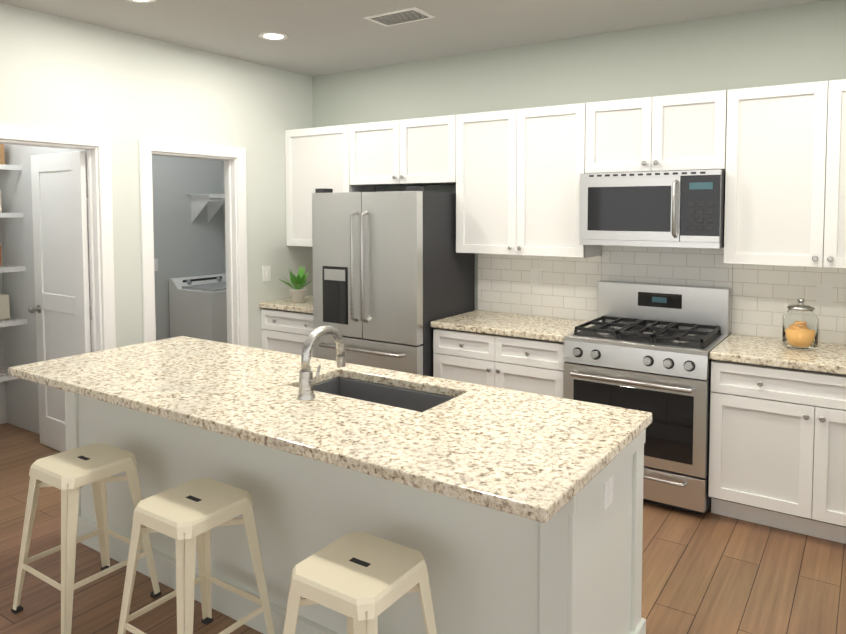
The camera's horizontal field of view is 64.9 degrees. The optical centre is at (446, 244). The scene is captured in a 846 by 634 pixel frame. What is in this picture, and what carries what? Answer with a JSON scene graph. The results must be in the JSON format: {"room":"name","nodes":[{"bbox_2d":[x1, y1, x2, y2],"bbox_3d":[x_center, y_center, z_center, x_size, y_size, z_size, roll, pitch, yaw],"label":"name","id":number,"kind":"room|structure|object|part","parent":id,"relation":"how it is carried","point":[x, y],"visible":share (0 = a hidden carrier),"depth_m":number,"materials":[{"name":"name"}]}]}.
{"room":"kitchen","nodes":[
{"label":"kitchen","id":0,"kind":"room"},
{"bbox_2d":[0,320,3,423],"bbox_3d":[-3.809,0.004,4.747,0.120,2.850,1.050,2,4,33],"label":"wall","id":1,"kind":"structure","parent":0,"point":[2,328],"depth_m":5.20,"materials":[{"name":"white paint"}]},
{"bbox_2d":[0,164,26,381],"bbox_3d":[-3.597,0.267,4.636,0.370,1.676,1.074,2,4,33],"label":"pantry shelves","id":2,"kind":"object","parent":1,"relation":"attached to","point":[10,322],"visible":0.88,"depth_m":4.91,"materials":[{"name":"white wood"}]},
{"bbox_2d":[0,144,9,319],"bbox_3d":[-3.500,0.107,4.736,0.256,1.730,0.664,2,4,33],"label":"goods","id":3,"kind":"object","parent":2,"relation":"on","point":[4,307],"visible":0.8,"depth_m":4.97,"materials":[{"name":"ceramic"}]},
{"bbox_2d":[0,144,84,433],"bbox_3d":[-2.920,-0.001,4.853,1.500,2.850,0.050,2,4,33],"label":"wall","id":4,"kind":"structure","parent":0,"point":[19,404],"depth_m":5.04,"materials":[{"name":"white paint"}]},
{"bbox_2d":[28,151,91,451],"bbox_3d":[-2.619,0.413,4.545,0.693,2.055,0.172,2,4,33],"label":"pantry door","id":5,"kind":"structure","parent":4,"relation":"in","point":[62,308],"depth_m":4.52,"materials":[{"name":"white wood"}]},
{"bbox_2d":[0,3,312,348],"bbox_3d":[-3.254,0.103,2.840,0.120,2.850,8.940,2,4,33],"label":"wall","id":6,"kind":"structure","parent":0,"point":[125,91],"depth_m":4.54,"materials":[{"name":"grey paint"}]},
{"bbox_2d":[0,125,248,351],"bbox_3d":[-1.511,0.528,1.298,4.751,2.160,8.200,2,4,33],"label":"door frame","id":7,"kind":"structure","parent":6,"relation":"attached to","point":[100,234],"depth_m":4.53,"materials":[{"name":"white wood"}]},
{"bbox_2d":[263,266,270,280],"bbox_3d":[-1.479,0.239,5.485,0.012,0.125,0.080,2,4,33],"label":"outlet","id":8,"kind":"object","parent":6,"relation":"attached to","point":[266,273],"depth_m":5.48,"materials":[{"name":"white plastic"}]},
{"bbox_2d":[152,155,223,339],"bbox_3d":[-3.211,-0.092,6.596,0.120,2.850,2.570,2,4,33],"label":"wall","id":9,"kind":"structure","parent":0,"point":[184,246],"depth_m":7.08,"materials":[{"name":"grey paint"}]},
{"bbox_2d":[154,259,157,270],"bbox_3d":[-2.999,0.209,6.825,0.006,0.125,0.080,2,4,33],"label":"outlet","id":10,"kind":"object","parent":9,"relation":"attached to","point":[155,260],"depth_m":6.84,"materials":[{"name":"white plastic"}]},
{"bbox_2d":[186,194,224,222],"bbox_3d":[-2.498,-0.393,7.227,0.380,0.306,0.472,2,4,33],"label":"wire shelf","id":11,"kind":"object","parent":9,"relation":"attached to","point":[213,202],"visible":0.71,"depth_m":7.14,"materials":[{"name":"white metal"}]},
{"bbox_2d":[220,160,225,272],"bbox_3d":[-1.707,-0.117,7.084,1.880,2.850,0.120,2,4,33],"label":"wall","id":12,"kind":"structure","parent":0,"point":[221,162],"depth_m":7.51,"materials":[{"name":"grey paint"}]},
{"bbox_2d":[0,0,825,76],"bbox_3d":[-1.100,-1.303,1.474,10.300,0.100,9.100,2,4,33],"label":"ceiling","id":13,"kind":"structure","parent":0,"point":[325,37],"depth_m":4.17,"materials":[{"name":"grey paint"}]},
{"bbox_2d":[127,0,155,2],"bbox_3d":[-1.706,-1.365,3.672,0.199,0.004,0.199,1,3,24],"label":"recessed light","id":14,"kind":"object","parent":13,"relation":"in","point":[138,1],"depth_m":3.74,"materials":[{"name":"white"}]},
{"bbox_2d":[258,32,287,39],"bbox_3d":[-1.171,-1.408,4.504,0.199,0.004,0.199,1,3,24],"label":"recessed light","id":15,"kind":"object","parent":13,"relation":"in","point":[272,36],"depth_m":4.50,"materials":[{"name":"white"}]},
{"bbox_2d":[364,7,435,26],"bbox_3d":[-0.284,-1.383,4.052,0.380,0.008,0.220,2,4,33],"label":"ceiling vent","id":16,"kind":"object","parent":13,"relation":"in","point":[413,14],"visible":1,"depth_m":4.04,"materials":[{"name":"white metal"}]},
{"bbox_2d":[0,423,845,633],"bbox_3d":[-1.100,1.643,1.627,10.300,0.100,9.100,2,4,33],"label":"floor","id":17,"kind":"structure","parent":0,"point":[708,572],"depth_m":3.02,"materials":[{"name":"brown wood"}]},
{"bbox_2d":[11,443,160,633],"bbox_3d":[-1.530,1.215,2.823,0.416,0.631,0.416,2,4,33],"label":"stool","id":18,"kind":"object","parent":17,"relation":"on","point":[70,474],"visible":0.98,"depth_m":2.76,"materials":[{"name":"beige metal"}]},
{"bbox_2d":[118,478,274,633],"bbox_3d":[-0.916,1.235,2.428,0.416,0.631,0.416,2,4,33],"label":"stool","id":19,"kind":"object","parent":17,"relation":"on","point":[188,516],"visible":1,"depth_m":2.37,"materials":[{"name":"beige metal"}]},
{"bbox_2d":[169,273,226,342],"bbox_3d":[-2.428,0.829,7.085,0.680,0.960,0.700,2,4,33],"label":"washer","id":20,"kind":"object","parent":17,"relation":"on","point":[198,307],"visible":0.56,"depth_m":6.76,"materials":[{"name":"white metal"}]},
{"bbox_2d":[261,308,313,356],"bbox_3d":[-1.062,0.950,5.524,0.708,0.880,0.651,2,4,33],"label":"base cabinet","id":21,"kind":"object","parent":17,"relation":"on","point":[284,331],"visible":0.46,"depth_m":5.31,"materials":[{"name":"white wood"}]},
{"bbox_2d":[259,295,312,313],"bbox_3d":[-1.054,0.491,5.503,0.718,0.040,0.638,2,4,33],"label":"countertop","id":22,"kind":"structure","parent":21,"relation":"on","point":[306,306],"depth_m":5.33,"materials":[{"name":"stone"}]},
{"bbox_2d":[279,266,311,302],"bbox_3d":[-1.224,0.323,5.448,0.270,0.300,0.319,2,4,33],"label":"potted plant","id":23,"kind":"object","parent":22,"relation":"on","point":[297,292],"visible":1,"depth_m":5.40,"materials":[{"name":"green plant"}]},
{"bbox_2d":[8,336,651,633],"bbox_3d":[-0.668,1.068,2.870,2.810,0.920,0.966,2,4,33],"label":"kitchen island","id":24,"kind":"object","parent":17,"relation":"on","point":[573,565],"depth_m":2.42,"materials":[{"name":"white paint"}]},
{"bbox_2d":[297,325,345,399],"bbox_3d":[-0.494,0.474,2.745,0.117,0.279,0.267,2,4,33],"label":"faucet","id":25,"kind":"object","parent":24,"relation":"on","point":[307,382],"visible":1,"depth_m":2.67,"materials":[{"name":"silver metal"}]},
{"bbox_3d":[-0.669,0.744,2.851,2.810,0.272,0.960,2,4,33],"label":"kitchen island top","id":26,"kind":"part","parent":24,"relation":"part of","materials":[{"name":"beige stone"}]},
{"bbox_2d":[283,532,436,633],"bbox_3d":[-0.257,1.258,1.993,0.416,0.631,0.416,2,4,33],"label":"stool","id":27,"kind":"object","parent":17,"relation":"on","point":[361,581],"visible":1,"depth_m":1.93,"materials":[{"name":"beige metal"}]},
{"bbox_2d":[312,186,474,376],"bbox_3d":[-0.404,0.503,4.954,0.940,1.832,0.820,2,4,33],"label":"refrigerator","id":28,"kind":"object","parent":17,"relation":"on","point":[393,274],"visible":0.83,"depth_m":4.60,"materials":[{"name":"silver metal"}]},
{"bbox_2d":[433,328,563,397],"bbox_3d":[0.472,1.001,4.538,0.960,0.880,0.651,2,4,33],"label":"base cabinet","id":29,"kind":"object","parent":17,"relation":"on","point":[535,366],"visible":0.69,"depth_m":4.26,"materials":[{"name":"white wood"}]},
{"bbox_2d":[431,310,592,341],"bbox_3d":[0.473,0.542,4.521,0.975,0.040,0.638,2,4,33],"label":"countertop","id":30,"kind":"structure","parent":29,"relation":"on","point":[555,329],"depth_m":4.42,"materials":[{"name":"stone"}]},
{"bbox_2d":[563,281,730,514],"bbox_3d":[1.201,0.869,4.009,0.814,1.200,0.708,2,4,33],"label":"gas range","id":31,"kind":"object","parent":17,"relation":"on","point":[647,347],"visible":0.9,"depth_m":3.75,"materials":[{"name":"silver metal"}]},
{"bbox_2d":[708,360,845,543],"bbox_3d":[1.988,1.052,3.562,0.988,0.880,0.651,2,4,33],"label":"base cabinet","id":32,"kind":"object","parent":17,"relation":"on","point":[777,450],"visible":0.94,"depth_m":3.41,"materials":[{"name":"white wood"}]},
{"bbox_2d":[709,334,845,374],"bbox_3d":[1.990,0.592,3.545,0.993,0.040,0.638,2,4,33],"label":"countertop","id":33,"kind":"structure","parent":32,"relation":"on","point":[774,352],"depth_m":3.51,"materials":[{"name":"stone"}]},
{"bbox_2d":[782,298,818,350],"bbox_3d":[1.943,0.430,3.652,0.176,0.272,0.176,2,4,33],"label":"cookie jar","id":34,"kind":"object","parent":33,"relation":"on","point":[800,327],"visible":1,"depth_m":3.59,"materials":[{"name":"clear glass"}]},
{"bbox_2d":[312,0,845,333],"bbox_3d":[2.043,0.046,3.936,7.600,2.850,0.120,2,4,33],"label":"wall","id":35,"kind":"structure","parent":0,"point":[799,43],"depth_m":4.44,"materials":[{"name":"grey paint"}]},
{"bbox_2d":[285,124,375,246],"bbox_3d":[-0.984,-0.474,5.572,0.708,0.980,0.361,2,4,33],"label":"upper cabinet","id":36,"kind":"object","parent":35,"relation":"attached to","point":[317,157],"visible":0.44,"depth_m":5.50,"materials":[{"name":"white wood"}]},
{"bbox_2d":[349,115,455,186],"bbox_3d":[-0.270,-0.700,5.100,0.990,0.480,0.361,2,4,33],"label":"upper cabinet","id":37,"kind":"object","parent":35,"relation":"attached to","point":[413,152],"visible":0.94,"depth_m":4.96,"materials":[{"name":"white wood"}]},
{"bbox_2d":[456,103,601,257],"bbox_3d":[0.550,-0.423,4.586,0.960,0.980,0.361,2,4,33],"label":"upper cabinet","id":38,"kind":"object","parent":35,"relation":"attached to","point":[519,172],"visible":0.96,"depth_m":4.44,"materials":[{"name":"white wood"}]},
{"bbox_2d":[585,90,726,172],"bbox_3d":[1.303,-0.665,4.088,0.830,0.445,0.361,2,4,33],"label":"upper cabinet","id":39,"kind":"object","parent":35,"relation":"attached to","point":[679,132],"visible":0.96,"depth_m":3.94,"materials":[{"name":"white wood"}]},
{"bbox_2d":[579,169,725,248],"bbox_3d":[1.266,-0.215,4.055,0.820,0.440,0.468,2,4,33],"label":"microwave","id":40,"kind":"object","parent":39,"relation":"attached to","point":[682,209],"visible":0.96,"depth_m":3.88,"materials":[{"name":"silver metal"}]},
{"bbox_2d":[478,245,845,343],"bbox_3d":[0.693,0.235,4.731,4.476,0.550,0.020,2,4,33],"label":"backsplash","id":41,"kind":"structure","parent":35,"relation":"attached to","point":[763,297],"depth_m":4.26,"materials":[{"name":"tile"}]},
{"bbox_2d":[724,79,845,268],"bbox_3d":[2.067,-0.372,3.611,0.988,0.980,0.361,2,4,33],"label":"upper cabinet","id":42,"kind":"object","parent":35,"relation":"attached to","point":[785,190],"visible":1,"depth_m":3.59,"materials":[{"name":"white wood"}]}
]}

